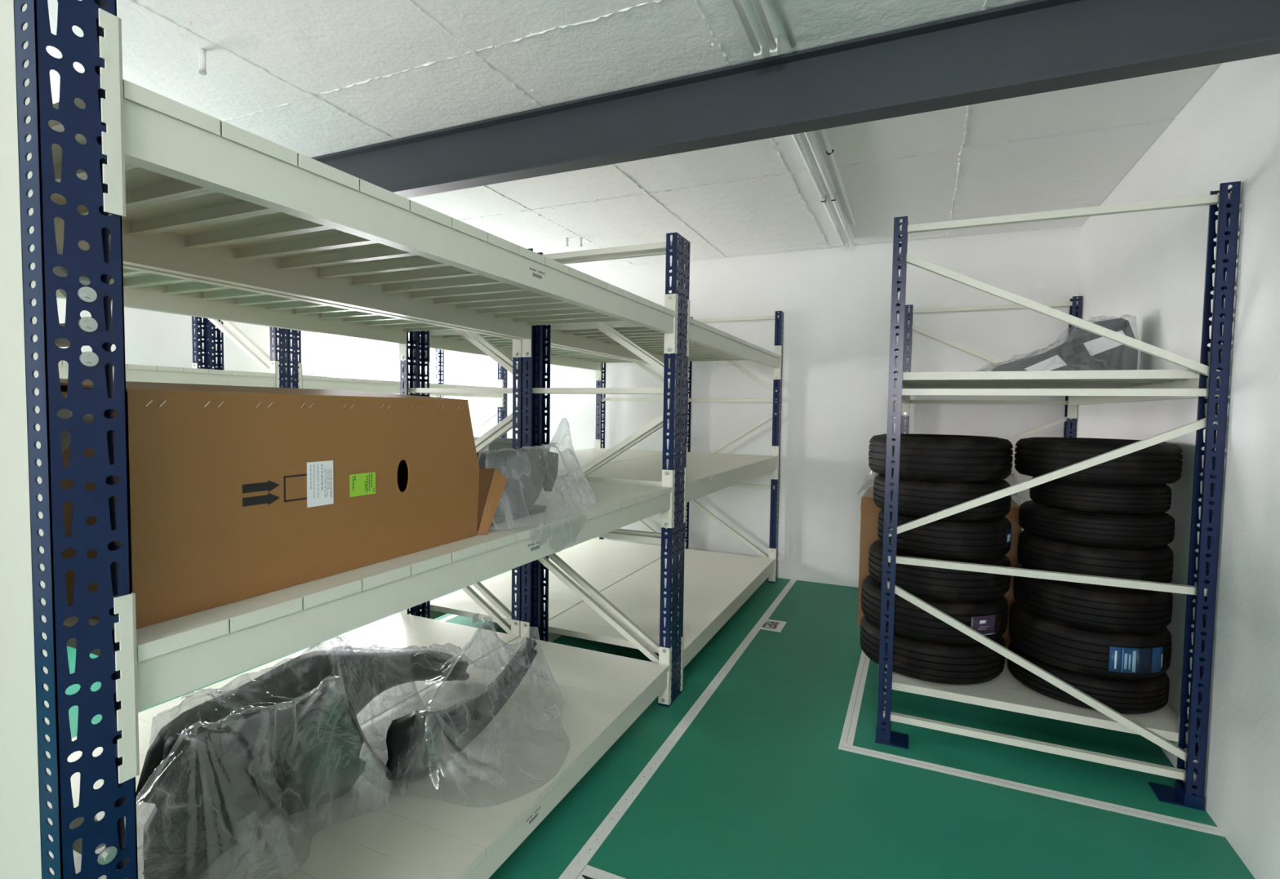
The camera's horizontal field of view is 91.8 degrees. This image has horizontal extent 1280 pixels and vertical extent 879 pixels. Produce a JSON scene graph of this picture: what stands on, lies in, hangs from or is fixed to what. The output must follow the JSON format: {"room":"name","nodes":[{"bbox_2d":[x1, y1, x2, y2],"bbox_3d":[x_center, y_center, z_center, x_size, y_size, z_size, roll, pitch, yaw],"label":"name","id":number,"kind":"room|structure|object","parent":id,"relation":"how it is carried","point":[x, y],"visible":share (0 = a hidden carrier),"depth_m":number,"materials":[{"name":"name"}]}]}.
{"room":"warehouse storage room","nodes":[
{"label":"warehouse storage room","id":0,"kind":"room"},
{"bbox_2d":[56,297,415,382],"bbox_3d":[-4.561,-0.268,3.133,0.200,3.100,9.188,2,3,24],"label":"wall","id":1,"kind":"structure","parent":0,"point":[152,338],"depth_m":4.92,"materials":[{"name":"white paint"}]},
{"bbox_2d":[327,334,408,382],"bbox_3d":[-2.903,-0.444,6.693,0.160,1.320,1.210,2,3,24],"label":"window","id":2,"kind":"structure","parent":1,"relation":"in","point":[328,335],"depth_m":6.64,"materials":[{"name":"white glass"}]},
{"bbox_2d":[45,0,1220,271],"bbox_3d":[-1.489,-1.635,1.804,6.800,0.250,9.388,2,3,24],"label":"ceiling","id":3,"kind":"structure","parent":0,"point":[310,78],"depth_m":2.89,"materials":[{"name":"white concrete"}]},
{"bbox_2d":[198,48,206,75],"bbox_3d":[-1.747,-1.509,2.478,0.027,0.093,0.027,2,3,24],"label":"stub","id":4,"kind":"object","parent":3,"relation":"attached to","point":[202,69],"visible":1,"depth_m":2.47,"materials":[{"name":"white plastic"}]},
{"bbox_2d":[565,237,568,246],"bbox_3d":[-0.601,-1.631,5.128,0.022,0.068,0.022,2,3,24],"label":"stub","id":5,"kind":"object","parent":3,"relation":"attached to","point":[566,238],"visible":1,"depth_m":5.12,"materials":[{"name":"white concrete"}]},
{"bbox_2d":[579,237,582,246],"bbox_3d":[-0.486,-1.629,5.122,0.022,0.068,0.022,2,3,24],"label":"stub","id":6,"kind":"object","parent":3,"relation":"attached to","point":[580,238],"visible":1,"depth_m":5.11,"materials":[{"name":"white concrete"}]},
{"bbox_2d":[730,0,778,59],"bbox_3d":[0.228,-1.460,1.788,0.090,0.066,1.243,2,3,24],"label":"ceiling lamp","id":7,"kind":"object","parent":3,"relation":"attached to","point":[755,17],"visible":1,"depth_m":2.20,"materials":[{"name":"white metal"}]},
{"bbox_2d":[773,0,796,48],"bbox_3d":[0.327,-1.480,1.795,0.024,0.024,1.250,2,3,24],"label":"conduit","id":8,"kind":"object","parent":3,"relation":"attached to","point":[779,4],"visible":1,"depth_m":2.22,"materials":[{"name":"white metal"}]},
{"bbox_2d":[311,0,1279,198],"bbox_3d":[-0.891,-1.433,3.152,6.400,0.271,0.100,2,3,24],"label":"steel beam","id":9,"kind":"structure","parent":3,"relation":"attached to","point":[1032,46],"depth_m":2.38,"materials":[{"name":"metal"}]},
{"bbox_2d":[791,130,835,200],"bbox_3d":[0.948,-1.526,3.387,0.090,0.066,1.233,2,3,24],"label":"ceiling lamp","id":10,"kind":"object","parent":3,"relation":"attached to","point":[807,144],"visible":0.59,"depth_m":3.40,"materials":[{"name":"white metal"}]},
{"bbox_2d":[821,190,853,248],"bbox_3d":[1.442,-1.571,4.485,0.090,0.066,1.223,2,3,24],"label":"ceiling lamp","id":11,"kind":"object","parent":3,"relation":"attached to","point":[835,211],"visible":0.85,"depth_m":4.39,"materials":[{"name":"white metal"}]},
{"bbox_2d":[819,128,856,226],"bbox_3d":[1.129,-1.553,3.576,0.024,0.024,2.240,2,3,24],"label":"conduit","id":12,"kind":"object","parent":3,"relation":"attached to","point":[823,132],"visible":0.65,"depth_m":3.61,"materials":[{"name":"white plastic"}]},
{"bbox_2d":[65,551,1254,878],"bbox_3d":[-1.535,1.461,1.952,6.800,0.150,9.388,2,3,24],"label":"floor","id":13,"kind":"structure","parent":0,"point":[759,784],"depth_m":2.47,"materials":[{"name":"paint"}]},
{"bbox_2d":[57,316,288,387],"bbox_3d":[-3.399,0.103,3.407,0.927,2.367,2.513,2,3,24],"label":"storage rack","id":14,"kind":"object","parent":13,"relation":"on","point":[196,375],"visible":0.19,"depth_m":4.21,"materials":[{"name":"blue metal"}]},
{"bbox_2d":[56,263,528,873],"bbox_3d":[-1.546,0.171,2.576,0.897,2.367,2.513,2,3,24],"label":"storage rack","id":15,"kind":"object","parent":13,"relation":"on","point":[144,288],"visible":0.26,"depth_m":3.11,"materials":[{"name":"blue metal"}]},
{"bbox_2d":[0,0,683,878],"bbox_3d":[-0.720,0.201,2.205,0.908,2.367,2.513,2,3,24],"label":"storage rack","id":16,"kind":"object","parent":13,"relation":"on","point":[101,178],"visible":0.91,"depth_m":1.20,"materials":[{"name":"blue metal"}]},
{"bbox_2d":[142,733,282,878],"bbox_3d":[-1.188,0.986,1.792,0.100,0.406,0.519,1,3,10],"label":"plastic wrap","id":17,"kind":"object","parent":16,"relation":"on","point":[211,797],"visible":0.91,"depth_m":1.67,"materials":[{"name":"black plastic"}]},
{"bbox_2d":[58,378,507,629],"bbox_3d":[-0.835,0.079,1.599,0.474,0.430,1.047,2,3,24],"label":"cardboard box","id":18,"kind":"object","parent":16,"relation":"on","point":[236,493],"visible":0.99,"depth_m":1.27,"materials":[{"name":"brown cardboard"}]},
{"bbox_2d":[136,650,469,878],"bbox_3d":[-1.102,0.956,2.245,0.194,0.408,1.415,2,3,18],"label":"bumper cover","id":19,"kind":"object","parent":16,"relation":"on","point":[249,720],"visible":0.65,"depth_m":2.06,"materials":[{"name":"black plastic"}]},
{"bbox_2d":[280,683,365,817],"bbox_3d":[-1.000,0.975,1.989,0.137,0.397,0.283,3,3,35],"label":"plastic wrap","id":20,"kind":"object","parent":16,"relation":"on","point":[321,745],"visible":1,"depth_m":1.93,"materials":[{"name":"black plastic"}]},
{"bbox_2d":[385,637,537,781],"bbox_3d":[-0.636,1.018,2.371,0.139,0.289,0.726,3,3,32],"label":"bumper cover","id":21,"kind":"object","parent":16,"relation":"on","point":[419,744],"visible":1,"depth_m":2.19,"materials":[{"name":"black plastic"}]},
{"bbox_2d":[499,440,594,505],"bbox_3d":[-0.524,0.087,2.328,0.645,0.342,0.795,2,3,24],"label":"plastic bag","id":22,"kind":"object","parent":16,"relation":"on","point":[571,441],"visible":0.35,"depth_m":2.35,"materials":[{"name":"clear plastic"}]},
{"bbox_2d":[476,448,558,526],"bbox_3d":[-0.603,0.143,2.273,0.509,0.238,0.544,2,3,24],"label":"car part","id":23,"kind":"object","parent":22,"relation":"in","point":[525,482],"visible":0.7,"depth_m":2.13,"materials":[{"name":"grey plastic"}]},
{"bbox_3d":[-0.594,0.940,2.545,0.877,0.417,1.160,2,3,24],"label":"plastic bag","id":24,"kind":"object","parent":16,"relation":"on","visible":0},
{"bbox_2d":[472,613,479,623],"bbox_3d":[-0.702,0.764,2.652,0.001,0.036,0.040,2,3,24],"label":"paper tag","id":25,"kind":"object","parent":24,"relation":"attached to","point":[475,617],"visible":1,"depth_m":2.65,"materials":[{"name":"white paper"}]},
{"bbox_2d":[207,319,507,438],"bbox_3d":[-2.365,0.009,5.705,0.927,2.367,2.524,2,3,24],"label":"storage rack","id":26,"kind":"object","parent":13,"relation":"on","point":[296,380],"visible":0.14,"depth_m":4.83,"materials":[{"name":"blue metal"}]},
{"bbox_2d":[440,614,457,621],"bbox_3d":[-1.823,1.312,3.388,0.050,0.001,6.580,2,3,24],"label":"tape","id":27,"kind":"object","parent":13,"relation":"on","point":[451,616],"visible":0.02,"depth_m":4.41,"materials":[{"name":"white plastic"}]},
{"bbox_2d":[413,329,682,625],"bbox_3d":[-0.512,0.076,4.873,0.897,2.367,2.524,2,3,24],"label":"storage rack","id":28,"kind":"object","parent":13,"relation":"on","point":[602,563],"visible":0.19,"depth_m":4.63,"materials":[{"name":"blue metal"}]},
{"bbox_2d":[474,436,517,452],"bbox_3d":[-1.020,0.073,4.040,0.400,0.200,0.400,2,3,24],"label":"plastic tray","id":29,"kind":"object","parent":28,"relation":"on","point":[501,444],"visible":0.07,"depth_m":3.90,"materials":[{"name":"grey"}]},
{"bbox_2d":[576,864,626,878],"bbox_3d":[-0.154,1.406,1.906,0.148,0.001,0.232,2,3,24],"label":"label","id":30,"kind":"object","parent":13,"relation":"on","point":[588,872],"visible":1,"depth_m":2.00,"materials":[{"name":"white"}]},
{"bbox_2d":[533,237,783,699],"bbox_3d":[0.312,0.106,4.504,0.903,2.367,2.524,2,3,24],"label":"storage rack","id":31,"kind":"object","parent":13,"relation":"on","point":[713,586],"visible":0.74,"depth_m":3.96,"materials":[{"name":"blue metal"}]},
{"bbox_2d":[558,579,795,878],"bbox_3d":[-0.015,1.383,2.467,0.051,0.002,6.780,2,3,24],"label":"tape","id":32,"kind":"object","parent":13,"relation":"on","point":[573,870],"visible":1,"depth_m":2.63,"materials":[{"name":"grey"}]},
{"bbox_2d":[758,618,786,632],"bbox_3d":[0.933,1.305,4.359,0.151,0.001,0.228,2,3,24],"label":"label","id":33,"kind":"object","parent":13,"relation":"on","point":[768,624],"visible":1,"depth_m":4.35,"materials":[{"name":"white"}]},
{"bbox_2d":[838,650,1224,836],"bbox_3d":[2.055,1.352,3.750,1.331,0.002,2.742,2,3,24],"label":"tape","id":34,"kind":"object","parent":13,"relation":"on","point":[846,740],"visible":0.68,"depth_m":2.58,"materials":[{"name":"grey"}]},
{"bbox_2d":[875,181,1240,810],"bbox_3d":[2.157,0.172,3.708,1.181,2.367,2.575,2,3,24],"label":"storage rack","id":35,"kind":"object","parent":13,"relation":"on","point":[1184,736],"visible":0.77,"depth_m":2.58,"materials":[{"name":"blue metal"}]},
{"bbox_2d":[859,614,1004,684],"bbox_3d":[1.484,1.033,3.183,0.671,0.192,0.671,1,3,-3],"label":"tyre","id":36,"kind":"object","parent":35,"relation":"on","point":[953,664],"visible":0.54,"depth_m":2.89,"materials":[{"name":"rubber"}]},
{"bbox_2d":[861,574,1008,644],"bbox_3d":[1.488,0.837,3.172,0.675,0.198,0.675,1,3,9],"label":"tyre","id":37,"kind":"object","parent":36,"relation":"on","point":[988,618],"visible":0.61,"depth_m":2.89,"materials":[{"name":"rubber"}]},
{"bbox_2d":[868,539,1010,600],"bbox_3d":[1.508,0.642,3.156,0.649,0.188,0.649,0,3,-9],"label":"tyre","id":38,"kind":"object","parent":37,"relation":"on","point":[944,584],"visible":0.56,"depth_m":2.88,"materials":[{"name":"rubber"}]},
{"bbox_2d":[877,509,1011,559],"bbox_3d":[1.527,0.456,3.139,0.605,0.183,0.605,0,3,-24],"label":"tyre","id":39,"kind":"object","parent":38,"relation":"on","point":[987,539],"visible":0.64,"depth_m":2.87,"materials":[{"name":"rubber"}]},
{"bbox_2d":[873,473,1011,519],"bbox_3d":[1.513,0.273,3.138,0.625,0.178,0.625,2,3,20],"label":"tyre","id":40,"kind":"object","parent":39,"relation":"on","point":[917,497],"visible":0.69,"depth_m":2.88,"materials":[{"name":"rubber"}]},
{"bbox_2d":[868,433,1013,481],"bbox_3d":[1.502,0.082,3.135,0.653,0.200,0.653,2,3,15],"label":"tyre","id":41,"kind":"object","parent":40,"relation":"on","point":[936,457],"visible":0.89,"depth_m":2.86,"materials":[{"name":"rubber"}]},
{"bbox_2d":[857,486,1022,647],"bbox_3d":[1.794,0.723,3.782,0.815,0.764,0.690,2,3,24],"label":"cardboard box","id":42,"kind":"object","parent":35,"relation":"on","point":[870,511],"visible":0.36,"depth_m":3.63,"materials":[{"name":"brown cardboard"}]},
{"bbox_2d":[991,318,1137,371],"bbox_3d":[2.217,-0.472,3.333,0.685,0.305,0.232,2,3,24],"label":"car part","id":43,"kind":"object","parent":35,"relation":"on","point":[1083,350],"visible":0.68,"depth_m":3.18,"materials":[{"name":"grey plastic"}]},
{"bbox_2d":[1007,641,1169,714],"bbox_3d":[2.071,1.078,2.898,0.611,0.147,0.611,-1,4,-40],"label":"tyre","id":44,"kind":"object","parent":35,"relation":"on","point":[1124,696],"visible":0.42,"depth_m":2.64,"materials":[{"name":"rubber"}]},
{"bbox_2d":[1008,600,1171,679],"bbox_3d":[2.074,0.904,2.888,0.611,0.198,0.614,0,3,-21],"label":"tyre","id":45,"kind":"object","parent":44,"relation":"on","point":[1084,650],"visible":0.7,"depth_m":2.65,"materials":[{"name":"rubber"}]},
{"bbox_2d":[1013,565,1173,632],"bbox_3d":[2.080,0.717,2.879,0.595,0.173,0.595,0,3,-21],"label":"tyre","id":46,"kind":"object","parent":45,"relation":"on","point":[1099,608],"visible":0.75,"depth_m":2.64,"materials":[{"name":"rubber"}]},
{"bbox_2d":[1017,529,1173,591],"bbox_3d":[2.085,0.537,2.870,0.579,0.183,0.579,-1,3,-33],"label":"tyre","id":47,"kind":"object","parent":46,"relation":"on","point":[1035,552],"visible":0.62,"depth_m":2.64,"materials":[{"name":"rubber"}]},
{"bbox_2d":[1018,500,1174,547],"bbox_3d":[2.086,0.377,2.863,0.579,0.133,0.579,0,3,-12],"label":"tyre","id":48,"kind":"object","parent":47,"relation":"on","point":[1142,531],"visible":0.74,"depth_m":2.64,"materials":[{"name":"rubber"}]},
{"bbox_2d":[1029,476,1171,514],"bbox_3d":[2.099,0.245,2.852,0.523,0.128,0.523,-2,4,-42],"label":"tyre","id":49,"kind":"object","parent":48,"relation":"on","point":[1114,499],"visible":0.8,"depth_m":2.64,"materials":[{"name":"rubber"}]},
{"bbox_2d":[1014,437,1182,484],"bbox_3d":[2.083,0.090,2.852,0.619,0.178,0.619,2,3,20],"label":"tyre","id":50,"kind":"object","parent":49,"relation":"on","point":[1161,463],"visible":0.87,"depth_m":2.61,"materials":[{"name":"rubber"}]},
{"bbox_2d":[419,226,1081,587],"bbox_3d":[0.283,-0.338,6.101,6.600,3.100,0.200,2,3,24],"label":"wall","id":51,"kind":"structure","parent":0,"point":[835,303],"depth_m":5.41,"materials":[{"name":"white paint"}]},
{"bbox_2d":[1075,53,1279,878],"bbox_3d":[1.499,-0.053,0.524,0.200,3.100,9.388,2,3,24],"label":"wall","id":52,"kind":"structure","parent":0,"point":[1146,269],"depth_m":2.29,"materials":[{"name":"white paint"}]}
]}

